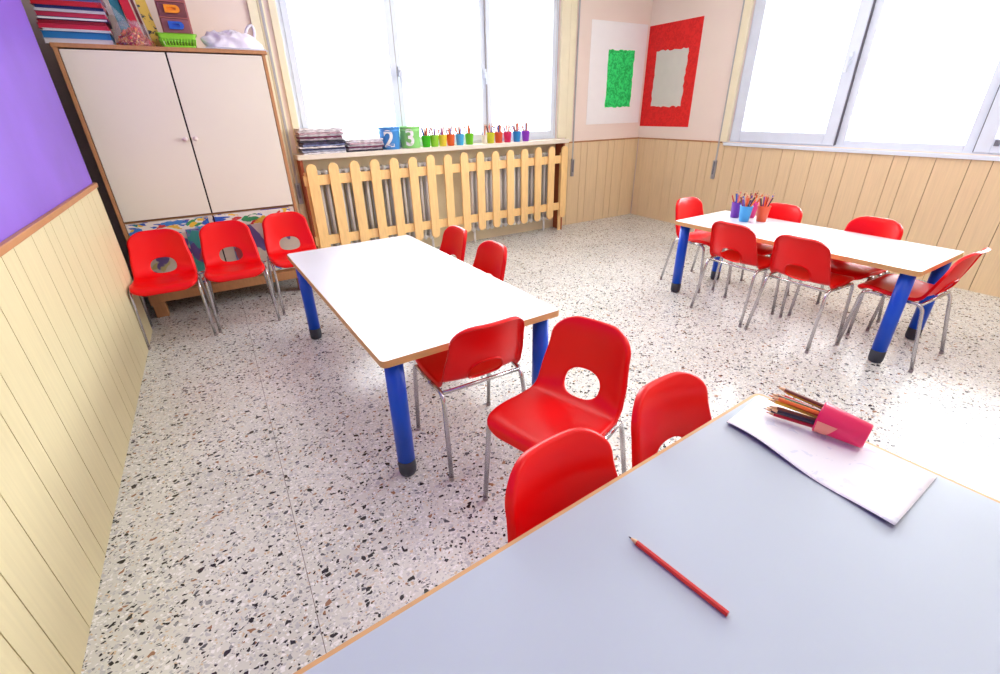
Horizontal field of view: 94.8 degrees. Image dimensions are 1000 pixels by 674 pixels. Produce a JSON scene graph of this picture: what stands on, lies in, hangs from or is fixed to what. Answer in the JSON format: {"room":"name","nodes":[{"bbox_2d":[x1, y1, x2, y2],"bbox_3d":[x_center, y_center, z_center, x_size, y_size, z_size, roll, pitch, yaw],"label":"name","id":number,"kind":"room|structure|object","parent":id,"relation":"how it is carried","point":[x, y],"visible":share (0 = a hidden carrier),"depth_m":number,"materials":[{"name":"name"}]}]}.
{"room":"kindergarten classroom","nodes":[
{"label":"kindergarten classroom","id":0,"kind":"room"},
{"bbox_2d":[0,0,91,241],"bbox_3d":[-1.097,-0.307,0.425,0.050,2.950,5.615,-16,30,-27],"label":"wall","id":1,"kind":"structure","parent":0,"point":[42,165],"depth_m":2.08,"materials":[{"name":"purple paint"}]},
{"bbox_2d":[0,183,97,256],"bbox_3d":[-1.058,0.114,0.655,0.022,0.026,5.619,-16,30,-27],"label":"trim","id":2,"kind":"structure","parent":1,"relation":"attached to","point":[9,243],"depth_m":1.82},
{"bbox_2d":[0,188,151,673],"bbox_3d":[-1.052,0.566,0.873,0.012,0.985,5.615,-16,30,-27],"label":"wall paneling","id":3,"kind":"structure","parent":1,"relation":"attached to","point":[74,350],"depth_m":1.52,"materials":[{"name":"wood"}]},
{"bbox_2d":[21,0,652,296],"bbox_3d":[-0.711,-2.386,4.619,6.287,2.950,0.220,-16,30,-28],"label":"wall","id":4,"kind":"structure","parent":0,"point":[204,15],"depth_m":3.67,"materials":[{"name":"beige paint"}]},
{"bbox_2d":[246,0,306,219],"bbox_3d":[-1.839,-1.993,3.869,0.205,2.950,0.020,-16,30,-28],"label":"trim","id":5,"kind":"structure","parent":4,"relation":"attached to","point":[252,7],"depth_m":3.78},
{"bbox_2d":[258,0,303,203],"bbox_3d":[-1.844,-2.241,3.727,0.042,2.280,0.026,-16,30,-27],"label":"strap","id":6,"kind":"object","parent":4,"relation":"attached to","point":[297,185],"visible":1,"depth_m":3.90,"materials":[{"name":"fabric"}]},
{"bbox_2d":[275,0,558,146],"bbox_3d":[-0.574,-2.713,4.468,2.850,1.574,0.156,-16,30,-28],"label":"window","id":7,"kind":"structure","parent":4,"relation":"in","point":[395,74],"depth_m":4.46,"materials":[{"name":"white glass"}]},
{"bbox_2d":[295,144,555,246],"bbox_3d":[-0.559,-1.493,5.007,2.955,1.000,0.003,-16,30,-28],"label":"trim","id":8,"kind":"structure","parent":4,"relation":"attached to","point":[320,164],"depth_m":4.91,"materials":[{"name":"paint"}]},
{"bbox_2d":[556,0,577,141],"bbox_3d":[0.762,-3.202,5.084,0.225,1.950,0.030,-16,30,-28],"label":"trim","id":9,"kind":"structure","parent":4,"relation":"attached to","point":[569,8],"depth_m":5.16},
{"bbox_2d":[570,0,580,175],"bbox_3d":[0.887,-3.031,5.241,0.042,2.300,0.026,-16,30,-27],"label":"strap","id":10,"kind":"object","parent":4,"relation":"attached to","point":[572,159],"visible":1,"depth_m":5.36,"materials":[{"name":"fabric"}]},
{"bbox_2d":[562,139,637,224],"bbox_3d":[1.276,-2.021,6.019,1.362,0.985,0.012,-16,30,-28],"label":"wall paneling","id":11,"kind":"structure","parent":4,"relation":"attached to","point":[601,185],"depth_m":6.03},
{"bbox_2d":[569,137,637,142],"bbox_3d":[1.267,-2.468,5.796,1.361,0.015,0.016,-16,30,-28],"label":"trim","id":12,"kind":"structure","parent":4,"relation":"attached to","point":[634,137],"depth_m":5.83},
{"bbox_2d":[586,19,647,124],"bbox_3d":[1.427,-3.169,5.577,0.900,1.070,0.005,-16,30,-28],"label":"poster","id":13,"kind":"object","parent":4,"relation":"attached to","point":[617,49],"visible":1,"depth_m":5.56,"materials":[{"name":"white paper"}]},
{"bbox_2d":[81,213,999,673],"bbox_3d":[0.946,0.203,2.775,6.537,0.120,7.200,-16,30,-27],"label":"floor","id":14,"kind":"structure","parent":0,"point":[266,518],"depth_m":2.22,"materials":[{"name":"stone"}]},
{"bbox_2d":[127,229,217,349],"bbox_3d":[-2.236,-0.340,3.104,0.421,0.677,0.451,-16,30,-27],"label":"chair","id":15,"kind":"object","parent":14,"relation":"on","point":[143,247],"visible":0.99,"depth_m":3.10,"materials":[{"name":"red plastic"}]},
{"bbox_2d":[49,42,299,317],"bbox_3d":[-2.265,-1.172,3.562,1.167,1.765,0.620,-16,30,-28],"label":"tall cabinet","id":16,"kind":"object","parent":14,"relation":"on","point":[182,140],"visible":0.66,"depth_m":3.19,"materials":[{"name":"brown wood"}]},
{"bbox_2d":[43,38,115,45],"bbox_3d":[-2.612,-1.831,2.885,0.330,0.028,0.280,-16,30,-28],"label":"folder","id":17,"kind":"object","parent":16,"relation":"on","point":[47,40],"visible":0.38,"depth_m":2.78,"materials":[{"name":"white paper"}]},
{"bbox_2d":[40,30,115,43],"bbox_3d":[-2.613,-1.859,2.871,0.325,0.036,0.280,-16,30,-28],"label":"folder","id":18,"kind":"object","parent":17,"relation":"on","point":[46,34],"visible":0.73,"depth_m":2.77,"materials":[{"name":"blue paper"}]},
{"bbox_2d":[42,28,114,38],"bbox_3d":[-2.598,-1.878,2.853,0.320,0.012,0.280,-17,30,-29],"label":"folder","id":19,"kind":"object","parent":18,"relation":"on","point":[46,29],"visible":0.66,"depth_m":2.75,"materials":[{"name":"white paper"}]},
{"bbox_2d":[37,23,113,35],"bbox_3d":[-2.608,-1.894,2.846,0.330,0.024,0.280,-16,30,-27],"label":"folder","id":20,"kind":"object","parent":19,"relation":"on","point":[41,25],"visible":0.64,"depth_m":2.74,"materials":[{"name":"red paper"}]},
{"bbox_2d":[36,19,111,30],"bbox_3d":[-2.614,-1.917,2.842,0.320,0.020,0.280,-16,30,-27],"label":"folder","id":21,"kind":"object","parent":20,"relation":"on","point":[39,20],"visible":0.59,"depth_m":2.74,"materials":[{"name":"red paper"}]},
{"bbox_2d":[36,15,112,28],"bbox_3d":[-2.599,-1.930,2.828,0.330,0.016,0.280,-17,30,-29],"label":"folder","id":22,"kind":"object","parent":21,"relation":"on","point":[106,21],"visible":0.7,"depth_m":2.73,"materials":[{"name":"white paper"}]},
{"bbox_2d":[34,10,111,25],"bbox_3d":[-2.607,-1.952,2.828,0.325,0.024,0.280,-16,30,-27],"label":"folder","id":23,"kind":"object","parent":22,"relation":"on","point":[46,13],"visible":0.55,"depth_m":2.73,"materials":[{"name":"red paper"}]},
{"bbox_2d":[32,7,108,19],"bbox_3d":[-2.604,-1.964,2.810,0.330,0.014,0.280,-17,30,-29],"label":"folder","id":24,"kind":"object","parent":23,"relation":"on","point":[34,8],"visible":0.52,"depth_m":2.70,"materials":[{"name":"white paper"}]},
{"bbox_2d":[33,4,108,18],"bbox_3d":[-2.608,-1.984,2.814,0.320,0.018,0.280,-17,30,-28],"label":"folder","id":25,"kind":"object","parent":24,"relation":"on","point":[35,5],"visible":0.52,"depth_m":2.71,"materials":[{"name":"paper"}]},
{"bbox_2d":[30,0,108,15],"bbox_3d":[-2.606,-2.000,2.797,0.330,0.026,0.280,-16,30,-27],"label":"folder","id":26,"kind":"object","parent":25,"relation":"on","point":[46,2],"visible":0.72,"depth_m":2.70,"materials":[{"name":"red paper"}]},
{"bbox_2d":[108,0,130,39],"bbox_3d":[-2.480,-2.082,3.015,0.086,0.364,0.220,-16,30,-28],"label":"book","id":27,"kind":"object","parent":16,"relation":"on","point":[115,5],"visible":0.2,"depth_m":2.93,"materials":[{"name":"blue paper"}]},
{"bbox_2d":[119,0,141,31],"bbox_3d":[-2.432,-2.096,3.042,0.096,0.364,0.240,-16,30,-28],"label":"book","id":28,"kind":"object","parent":16,"relation":"on","point":[125,5],"visible":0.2,"depth_m":2.95,"materials":[{"name":"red paper"}]},
{"bbox_2d":[130,0,148,37],"bbox_3d":[-2.394,-2.098,3.067,0.060,0.340,0.240,-16,30,-28],"label":"book","id":29,"kind":"object","parent":16,"relation":"on","point":[131,1],"visible":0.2,"depth_m":2.97,"materials":[{"name":"white paper"}]},
{"bbox_2d":[135,0,161,46],"bbox_3d":[-2.352,-2.119,3.074,0.100,0.374,0.240,-16,30,-28],"label":"book","id":30,"kind":"object","parent":16,"relation":"on","point":[142,6],"visible":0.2,"depth_m":2.99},
{"bbox_2d":[154,0,196,47],"bbox_3d":[-2.198,-2.137,3.113,0.170,0.360,0.240,-16,30,-28],"label":"drawer box","id":31,"kind":"object","parent":16,"relation":"on","point":[173,15],"visible":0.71,"depth_m":3.03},
{"bbox_2d":[155,32,196,47],"bbox_3d":[-2.112,-1.935,3.021,0.231,0.076,0.161,-16,30,-28],"label":"basket","id":32,"kind":"object","parent":16,"relation":"on","point":[163,37],"visible":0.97,"depth_m":2.97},
{"bbox_3d":[-1.884,-2.021,3.268,0.410,0.003,0.290,-15,30,-26],"label":"paper sheet","id":33,"kind":"object","parent":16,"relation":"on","visible":0},
{"bbox_2d":[203,47,256,49],"bbox_3d":[-1.885,-2.024,3.266,0.388,0.004,0.290,-16,30,-28],"label":"paper sheet","id":34,"kind":"object","parent":33,"relation":"on","point":[203,47],"visible":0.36,"depth_m":3.13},
{"bbox_2d":[207,47,264,49],"bbox_3d":[-1.886,-2.027,3.264,0.366,0.004,0.290,-17,31,-29],"label":"paper sheet","id":35,"kind":"object","parent":34,"relation":"on","point":[207,47],"visible":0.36,"depth_m":3.15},
{"bbox_2d":[200,24,263,48],"bbox_3d":[-1.876,-2.092,3.211,0.389,0.155,0.207,-20,32,-33],"label":"bag","id":36,"kind":"object","parent":35,"relation":"on","point":[226,38],"visible":0.91,"depth_m":3.16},
{"bbox_3d":[-2.343,-1.964,2.866,0.266,0.274,0.183,-16,30,-28],"label":"plastic bag","id":37,"kind":"object","parent":16,"relation":"on","visible":0},
{"bbox_2d":[116,27,155,45],"bbox_3d":[-2.317,-1.893,2.918,0.210,0.115,0.163,-16,30,-28],"label":"confetti","id":38,"kind":"object","parent":37,"relation":"in","point":[137,38],"visible":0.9,"depth_m":2.89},
{"bbox_2d":[199,220,280,332],"bbox_3d":[-1.898,-0.452,3.318,0.421,0.677,0.451,-16,30,-27],"label":"chair","id":39,"kind":"object","parent":14,"relation":"on","point":[214,237],"visible":1,"depth_m":3.31,"materials":[{"name":"red plastic"}]},
{"bbox_2d":[262,211,316,315],"bbox_3d":[-1.580,-0.587,3.578,0.421,0.677,0.451,-17,30,-28],"label":"chair","id":40,"kind":"object","parent":14,"relation":"on","point":[276,226],"visible":0.74,"depth_m":3.58,"materials":[{"name":"red plastic"}]},
{"bbox_2d":[317,162,437,247],"bbox_3d":[-1.169,-1.228,4.602,1.159,0.906,0.095,-16,30,-28],"label":"radiator","id":41,"kind":"object","parent":14,"relation":"on","point":[427,233],"visible":0.27,"depth_m":4.54,"materials":[{"name":"metal"}]},
{"bbox_2d":[287,235,558,476],"bbox_3d":[-0.527,-0.055,2.568,0.815,0.580,1.680,-17,30,-29],"label":"table","id":42,"kind":"object","parent":14,"relation":"on","point":[404,299],"visible":0.84,"depth_m":2.13,"materials":[{"name":"white laminate"}]},
{"bbox_2d":[293,138,568,248],"bbox_3d":[-0.501,-1.477,4.922,2.985,1.045,0.205,-16,30,-28],"label":"shelf","id":43,"kind":"object","parent":14,"relation":"on","point":[559,142],"visible":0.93,"depth_m":4.50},
{"bbox_2d":[299,150,345,154],"bbox_3d":[-1.576,-1.640,4.100,0.370,0.016,0.179,-18,31,-30],"label":"magazine","id":44,"kind":"object","parent":43,"relation":"on","point":[310,153],"visible":0.69,"depth_m":4.03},
{"bbox_2d":[298,149,345,152],"bbox_3d":[-1.577,-1.654,4.092,0.371,0.016,0.179,-17,30,-28],"label":"magazine","id":45,"kind":"object","parent":44,"relation":"on","point":[327,150],"visible":0.69,"depth_m":4.03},
{"bbox_2d":[298,147,344,150],"bbox_3d":[-1.578,-1.669,4.085,0.363,0.016,0.179,-17,30,-29],"label":"magazine","id":46,"kind":"object","parent":45,"relation":"on","point":[332,147],"visible":0.68,"depth_m":4.03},
{"bbox_2d":[296,145,344,148],"bbox_3d":[-1.585,-1.680,4.074,0.379,0.017,0.179,-16,30,-27],"label":"magazine","id":47,"kind":"object","parent":46,"relation":"on","point":[330,146],"visible":0.76,"depth_m":4.01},
{"bbox_2d":[298,143,344,146],"bbox_3d":[-1.573,-1.698,4.074,0.360,0.016,0.179,-17,30,-29],"label":"magazine","id":48,"kind":"object","parent":47,"relation":"on","point":[312,145],"visible":0.76,"depth_m":4.01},
{"bbox_2d":[298,141,344,144],"bbox_3d":[-1.571,-1.713,4.069,0.359,0.017,0.178,-18,31,-31],"label":"magazine","id":49,"kind":"object","parent":48,"relation":"on","point":[334,141],"visible":0.71,"depth_m":4.00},
{"bbox_2d":[297,139,344,142],"bbox_3d":[-1.577,-1.725,4.058,0.376,0.016,0.179,-15,29,-26],"label":"magazine","id":50,"kind":"object","parent":49,"relation":"on","point":[334,139],"visible":0.74,"depth_m":3.99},
{"bbox_2d":[297,137,342,140],"bbox_3d":[-1.579,-1.739,4.051,0.358,0.017,0.178,-15,29,-25],"label":"magazine","id":51,"kind":"object","parent":50,"relation":"on","point":[332,138],"visible":0.79,"depth_m":3.98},
{"bbox_2d":[296,135,341,138],"bbox_3d":[-1.584,-1.752,4.040,0.363,0.016,0.179,-15,29,-25],"label":"magazine","id":52,"kind":"object","parent":51,"relation":"on","point":[334,136],"visible":0.76,"depth_m":3.98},
{"bbox_2d":[295,133,342,136],"bbox_3d":[-1.581,-1.767,4.035,0.371,0.016,0.179,-18,31,-30],"label":"magazine","id":53,"kind":"object","parent":52,"relation":"on","point":[312,135],"visible":0.74,"depth_m":3.96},
{"bbox_2d":[295,132,343,134],"bbox_3d":[-1.578,-1.782,4.030,0.372,0.016,0.179,-16,30,-28],"label":"magazine","id":54,"kind":"object","parent":53,"relation":"on","point":[311,133],"visible":0.78,"depth_m":3.96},
{"bbox_2d":[294,129,342,132],"bbox_3d":[-1.581,-1.796,4.022,0.376,0.016,0.178,-15,30,-27],"label":"magazine","id":55,"kind":"object","parent":54,"relation":"on","point":[334,130],"visible":0.8,"depth_m":3.96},
{"bbox_2d":[294,127,343,130],"bbox_3d":[-1.573,-1.812,4.021,0.385,0.017,0.177,-18,31,-30],"label":"magazine","id":56,"kind":"object","parent":55,"relation":"on","point":[326,128],"visible":0.97,"depth_m":3.96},
{"bbox_2d":[346,148,382,151],"bbox_3d":[-1.263,-1.732,4.273,0.323,0.016,0.178,-15,30,-26],"label":"magazine","id":57,"kind":"object","parent":43,"relation":"on","point":[380,148],"visible":0.65,"depth_m":4.20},
{"bbox_2d":[345,147,381,150],"bbox_3d":[-1.267,-1.744,4.264,0.314,0.015,0.178,-17,31,-30],"label":"magazine","id":58,"kind":"object","parent":57,"relation":"on","point":[369,147],"visible":0.68,"depth_m":4.18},
{"bbox_2d":[345,145,383,148],"bbox_3d":[-1.254,-1.762,4.265,0.316,0.016,0.178,-16,30,-27],"label":"magazine","id":59,"kind":"object","parent":58,"relation":"on","point":[373,145],"visible":0.63,"depth_m":4.20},
{"bbox_2d":[344,143,383,146],"bbox_3d":[-1.255,-1.775,4.258,0.329,0.016,0.178,-14,29,-25],"label":"magazine","id":60,"kind":"object","parent":59,"relation":"on","point":[376,143],"visible":0.7,"depth_m":4.19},
{"bbox_2d":[345,141,382,144],"bbox_3d":[-1.254,-1.789,4.252,0.312,0.016,0.178,-16,30,-28],"label":"magazine","id":61,"kind":"object","parent":60,"relation":"on","point":[381,141],"visible":0.68,"depth_m":4.17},
{"bbox_2d":[345,140,382,142],"bbox_3d":[-1.263,-1.800,4.240,0.330,0.016,0.179,-15,29,-25],"label":"magazine","id":62,"kind":"object","parent":61,"relation":"on","point":[367,140],"visible":0.7,"depth_m":4.17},
{"bbox_2d":[345,137,382,140],"bbox_3d":[-1.256,-1.815,4.238,0.322,0.016,0.178,-15,30,-27],"label":"magazine","id":63,"kind":"object","parent":62,"relation":"on","point":[371,138],"visible":0.97,"depth_m":4.20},
{"bbox_2d":[377,127,399,149],"bbox_3d":[-1.042,-1.877,4.359,0.206,0.190,0.206,-16,30,-28],"label":"block","id":64,"kind":"object","parent":43,"relation":"on","point":[390,135],"visible":0.94,"depth_m":4.29,"materials":[{"name":"blue plastic"}]},
{"bbox_2d":[399,126,419,147],"bbox_3d":[-0.866,-1.929,4.456,0.210,0.190,0.210,-16,30,-28],"label":"bucket","id":65,"kind":"object","parent":43,"relation":"on","point":[409,135],"visible":0.97,"depth_m":4.39,"materials":[{"name":"green plastic"}]},
{"bbox_2d":[421,135,429,146],"bbox_3d":[-0.720,-1.915,4.518,0.092,0.105,0.091,-16,30,-27],"label":"pencil cup","id":66,"kind":"object","parent":43,"relation":"on","point":[425,139],"visible":0.94,"depth_m":4.49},
{"bbox_2d":[430,135,438,146],"bbox_3d":[-0.643,-1.937,4.560,0.092,0.105,0.091,-16,30,-27],"label":"pencil cup","id":67,"kind":"object","parent":43,"relation":"on","point":[434,139],"visible":0.99,"depth_m":4.53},
{"bbox_2d":[439,134,446,145],"bbox_3d":[-0.567,-1.960,4.603,0.092,0.105,0.091,-16,30,-27],"label":"pencil cup","id":68,"kind":"object","parent":43,"relation":"on","point":[442,138],"visible":0.92,"depth_m":4.58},
{"bbox_2d":[446,134,454,145],"bbox_3d":[-0.492,-1.982,4.644,0.092,0.105,0.091,-16,30,-27],"label":"pencil cup","id":69,"kind":"object","parent":43,"relation":"on","point":[450,138],"visible":0.91,"depth_m":4.62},
{"bbox_2d":[455,134,463,144],"bbox_3d":[-0.403,-2.008,4.693,0.092,0.105,0.091,-16,30,-27],"label":"pencil cup","id":70,"kind":"object","parent":43,"relation":"on","point":[459,137],"visible":0.99,"depth_m":4.66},
{"bbox_2d":[465,133,473,144],"bbox_3d":[-0.310,-2.035,4.745,0.092,0.105,0.091,-16,30,-27],"label":"pencil cup","id":71,"kind":"object","parent":43,"relation":"on","point":[469,137],"visible":0.94,"depth_m":4.72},
{"bbox_2d":[486,132,494,142],"bbox_3d":[-0.092,-2.099,4.865,0.092,0.105,0.091,-16,30,-27],"label":"pencil cup","id":72,"kind":"object","parent":43,"relation":"on","point":[490,136],"visible":0.88,"depth_m":4.84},
{"bbox_2d":[495,132,502,142],"bbox_3d":[-0.007,-2.123,4.912,0.092,0.105,0.091,-16,30,-27],"label":"pencil cup","id":73,"kind":"object","parent":43,"relation":"on","point":[498,135],"visible":0.96,"depth_m":4.88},
{"bbox_2d":[503,131,511,141],"bbox_3d":[0.088,-2.151,4.964,0.092,0.105,0.091,-16,30,-27],"label":"pencil cup","id":74,"kind":"object","parent":43,"relation":"on","point":[507,135],"visible":0.93,"depth_m":4.94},
{"bbox_2d":[513,131,520,141],"bbox_3d":[0.190,-2.181,5.021,0.092,0.105,0.091,-16,30,-27],"label":"pencil cup","id":75,"kind":"object","parent":43,"relation":"on","point":[516,134],"visible":0.99,"depth_m":4.99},
{"bbox_2d":[303,146,567,248],"bbox_3d":[-0.458,-1.419,4.875,2.952,0.980,0.058,-16,30,-28],"label":"wooden fence","id":76,"kind":"object","parent":14,"relation":"on","point":[312,180],"visible":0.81,"depth_m":4.70,"materials":[{"name":"brown wood"}]},
{"bbox_2d":[440,225,466,261],"bbox_3d":[-0.433,-0.364,3.079,0.451,0.677,0.421,-16,30,-27],"label":"chair","id":77,"kind":"object","parent":14,"relation":"on","point":[454,239],"visible":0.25,"depth_m":3.06,"materials":[{"name":"red plastic"}]},
{"bbox_2d":[413,316,525,481],"bbox_3d":[-0.122,0.174,1.978,0.421,0.677,0.451,-16,30,-27],"label":"chair","id":78,"kind":"object","parent":14,"relation":"on","point":[479,350],"visible":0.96,"depth_m":1.81,"materials":[{"name":"red plastic"}]},
{"bbox_2d":[473,240,506,280],"bbox_3d":[-0.185,-0.186,2.709,0.451,0.677,0.421,-16,30,-27],"label":"chair","id":79,"kind":"object","parent":14,"relation":"on","point":[491,256],"visible":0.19,"depth_m":2.68,"materials":[{"name":"red plastic"}]},
{"bbox_2d":[468,152,547,242],"bbox_3d":[0.128,-1.608,5.318,1.098,0.906,0.095,-16,30,-28],"label":"radiator","id":80,"kind":"object","parent":14,"relation":"on","point":[517,170],"visible":0.51,"depth_m":5.25,"materials":[{"name":"metal"}]},
{"bbox_2d":[483,316,630,501],"bbox_3d":[0.220,0.319,1.670,0.421,0.677,0.451,21,34,37],"label":"chair","id":81,"kind":"object","parent":14,"relation":"on","point":[546,409],"visible":0.84,"depth_m":1.65,"materials":[{"name":"red plastic"}]},
{"bbox_2d":[505,428,617,542],"bbox_3d":[0.247,0.618,1.063,0.421,0.677,0.451,-18,31,-31],"label":"chair","id":82,"kind":"object","parent":14,"relation":"on","point":[567,466],"visible":0.31,"depth_m":1.07,"materials":[{"name":"red plastic"}]},
{"bbox_2d":[293,394,999,673],"bbox_3d":[0.326,0.807,0.787,1.720,0.580,0.840,-18,31,-30],"label":"table","id":83,"kind":"object","parent":14,"relation":"on","point":[809,580],"visible":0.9,"depth_m":0.84,"materials":[{"name":"grey laminate"}]},
{"bbox_2d":[629,537,728,616],"bbox_3d":[0.327,0.441,0.860,0.012,0.010,0.207,-20,32,-34],"label":"pencil","id":84,"kind":"object","parent":83,"relation":"on","point":[715,604],"visible":1,"depth_m":0.84,"materials":[{"name":"red wood"}]},
{"bbox_2d":[727,396,936,525],"bbox_3d":[0.806,0.279,1.167,0.257,0.014,0.436,-16,30,-27],"label":"paper sheet","id":85,"kind":"object","parent":83,"relation":"on","point":[882,484],"visible":0.84,"depth_m":1.11,"materials":[{"name":"paper"}]},
{"bbox_2d":[812,402,873,447],"bbox_3d":[0.882,0.228,1.179,0.086,0.085,0.113,-23,34,-37],"label":"pencil cup","id":86,"kind":"object","parent":85,"relation":"on","point":[832,421],"visible":1,"depth_m":1.16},
{"bbox_2d":[767,412,812,427],"bbox_3d":[0.825,0.236,1.224,0.209,0.021,0.010,21,34,37],"label":"pencil","id":87,"kind":"object","parent":86,"relation":"in","point":[770,413],"visible":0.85,"depth_m":1.25,"materials":[{"name":"brown wood"}]},
{"bbox_2d":[768,399,816,417],"bbox_3d":[0.830,0.209,1.220,0.218,0.015,0.010,21,34,37],"label":"pencil","id":88,"kind":"object","parent":86,"relation":"in","point":[773,401],"visible":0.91,"depth_m":1.25,"materials":[{"name":"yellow wood"}]},
{"bbox_2d":[770,409,814,423],"bbox_3d":[0.819,0.224,1.200,0.206,0.009,0.011,17,31,31],"label":"pencil","id":89,"kind":"object","parent":86,"relation":"in","point":[774,410],"visible":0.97,"depth_m":1.22,"materials":[{"name":"brown wood"}]},
{"bbox_2d":[770,406,815,419],"bbox_3d":[0.822,0.218,1.206,0.206,0.009,0.010,18,32,31],"label":"pencil","id":90,"kind":"object","parent":86,"relation":"in","point":[774,407],"visible":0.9,"depth_m":1.23,"materials":[{"name":"brown wood"}]},
{"bbox_2d":[770,393,820,410],"bbox_3d":[0.837,0.196,1.218,0.221,0.024,0.010,19,33,35],"label":"pencil","id":91,"kind":"object","parent":86,"relation":"in","point":[775,395],"visible":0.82,"depth_m":1.24,"materials":[{"name":"brown wood"}]},
{"bbox_2d":[771,396,819,414],"bbox_3d":[0.821,0.198,1.194,0.214,0.029,0.010,16,31,31],"label":"pencil","id":92,"kind":"object","parent":86,"relation":"in","point":[805,408],"visible":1,"depth_m":1.21,"materials":[{"name":"brown wood"}]},
{"bbox_2d":[777,386,823,406],"bbox_3d":[0.840,0.179,1.205,0.208,0.036,0.010,19,33,35],"label":"pencil","id":93,"kind":"object","parent":86,"relation":"in","point":[801,396],"visible":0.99,"depth_m":1.22,"materials":[{"name":"brown wood"}]},
{"bbox_2d":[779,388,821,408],"bbox_3d":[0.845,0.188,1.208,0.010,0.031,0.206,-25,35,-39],"label":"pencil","id":94,"kind":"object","parent":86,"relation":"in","point":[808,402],"visible":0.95,"depth_m":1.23,"materials":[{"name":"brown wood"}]},
{"bbox_2d":[631,372,711,467],"bbox_3d":[0.582,0.499,1.291,0.421,0.677,0.451,-18,31,-30],"label":"chair","id":95,"kind":"object","parent":14,"relation":"on","point":[673,404],"visible":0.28,"depth_m":1.31,"materials":[{"name":"red plastic"}]},
{"bbox_2d":[660,197,732,292],"bbox_3d":[1.677,-0.780,3.838,0.421,0.677,0.451,-16,30,-27],"label":"chair","id":96,"kind":"object","parent":14,"relation":"on","point":[687,207],"visible":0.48,"depth_m":3.85,"materials":[{"name":"red plastic"}]},
{"bbox_2d":[690,221,780,326],"bbox_3d":[1.696,-0.485,3.239,0.451,0.677,0.421,-16,30,-27],"label":"chair","id":97,"kind":"object","parent":14,"relation":"on","point":[740,240],"visible":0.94,"depth_m":3.10,"materials":[{"name":"red plastic"}]},
{"bbox_2d":[711,203,802,304],"bbox_3d":[2.026,-0.662,3.584,0.451,0.677,0.421,-16,30,-27],"label":"chair","id":98,"kind":"object","parent":14,"relation":"on","point":[780,211],"visible":0.27,"depth_m":3.52,"materials":[{"name":"red plastic"}]},
{"bbox_2d":[744,234,853,353],"bbox_3d":[1.922,-0.319,2.894,0.451,0.677,0.421,-16,30,-27],"label":"chair","id":99,"kind":"object","parent":14,"relation":"on","point":[799,258],"visible":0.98,"depth_m":2.75,"materials":[{"name":"red plastic"}]},
{"bbox_2d":[671,211,963,362],"bbox_3d":[2.038,-0.434,3.236,0.647,0.575,1.536,-17,30,-29],"label":"table","id":100,"kind":"object","parent":14,"relation":"on","point":[912,260],"visible":0.85,"depth_m":2.78,"materials":[{"name":"white laminate"}]},
{"bbox_2d":[730,201,740,217],"bbox_3d":[1.843,-0.985,3.582,0.078,0.115,0.077,-16,30,-27],"label":"pencil cup","id":101,"kind":"object","parent":100,"relation":"on","point":[735,208],"visible":0.8,"depth_m":3.56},
{"bbox_2d":[739,205,753,221],"bbox_3d":[1.845,-0.922,3.453,0.094,0.115,0.093,-16,30,-27],"label":"pencil cup","id":102,"kind":"object","parent":100,"relation":"on","point":[745,212],"visible":0.89,"depth_m":3.43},
{"bbox_2d":[750,201,758,217],"bbox_3d":[1.955,-0.982,3.571,0.094,0.115,0.093,-16,30,-27],"label":"pencil cup","id":103,"kind":"object","parent":100,"relation":"on","point":[755,204],"visible":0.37,"depth_m":3.54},
{"bbox_2d":[756,204,771,221],"bbox_3d":[1.971,-0.919,3.443,0.094,0.115,0.093,-16,30,-27],"label":"pencil cup","id":104,"kind":"object","parent":100,"relation":"on","point":[762,212],"visible":0.94,"depth_m":3.42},
{"bbox_2d":[787,216,902,335],"bbox_3d":[2.353,-0.431,3.104,0.451,0.677,0.421,-16,30,-27],"label":"chair","id":105,"kind":"object","parent":14,"relation":"on","point":[868,225],"visible":0.41,"depth_m":3.02,"materials":[{"name":"red plastic"}]},
{"bbox_2d":[835,247,991,372],"bbox_3d":[2.386,-0.218,2.669,0.421,0.677,0.451,-16,30,-27],"label":"chair","id":106,"kind":"object","parent":14,"relation":"on","point":[885,284],"visible":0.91,"depth_m":2.60,"materials":[{"name":"red plastic"}]},
{"bbox_2d":[630,0,999,212],"bbox_3d":[3.533,-1.926,3.515,0.200,2.950,6.900,-16,30,-27],"label":"wall","id":107,"kind":"structure","parent":0,"point":[722,17],"depth_m":5.07,"materials":[{"name":"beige paint"}]},
{"bbox_2d":[640,16,704,126],"bbox_3d":[2.034,-3.120,5.518,0.004,1.098,0.768,-16,30,-27],"label":"poster","id":108,"kind":"object","parent":107,"relation":"attached to","point":[673,47],"visible":1,"depth_m":5.49,"materials":[{"name":"red paper"}]},
{"bbox_2d":[638,137,721,142],"bbox_3d":[2.167,-2.406,5.633,0.016,0.015,1.265,-16,30,-27],"label":"trim","id":109,"kind":"structure","parent":107,"relation":"attached to","point":[638,137],"depth_m":5.59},
{"bbox_2d":[710,0,744,178],"bbox_3d":[2.446,-2.856,4.823,0.025,2.300,0.042,-16,30,-27],"label":"strap","id":110,"kind":"object","parent":107,"relation":"attached to","point":[714,165],"visible":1,"depth_m":5.01,"materials":[{"name":"fabric"}]},
{"bbox_2d":[720,0,753,141],"bbox_3d":[2.479,-3.039,4.683,0.030,1.950,0.085,-16,30,-27],"label":"trim","id":111,"kind":"structure","parent":107,"relation":"attached to","point":[748,5],"depth_m":4.79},
{"bbox_2d":[631,139,999,297],"bbox_3d":[3.542,-0.959,3.777,0.012,0.985,6.576,-16,30,-27],"label":"wainscoting","id":112,"kind":"structure","parent":107,"relation":"attached to","point":[949,203],"depth_m":4.22,"materials":[{"name":"wood"}]},
{"bbox_2d":[723,0,999,160],"bbox_3d":[3.372,-2.269,3.502,0.166,1.658,3.300,-16,30,-27],"label":"window","id":113,"kind":"structure","parent":107,"relation":"in","point":[983,138],"depth_m":4.02,"materials":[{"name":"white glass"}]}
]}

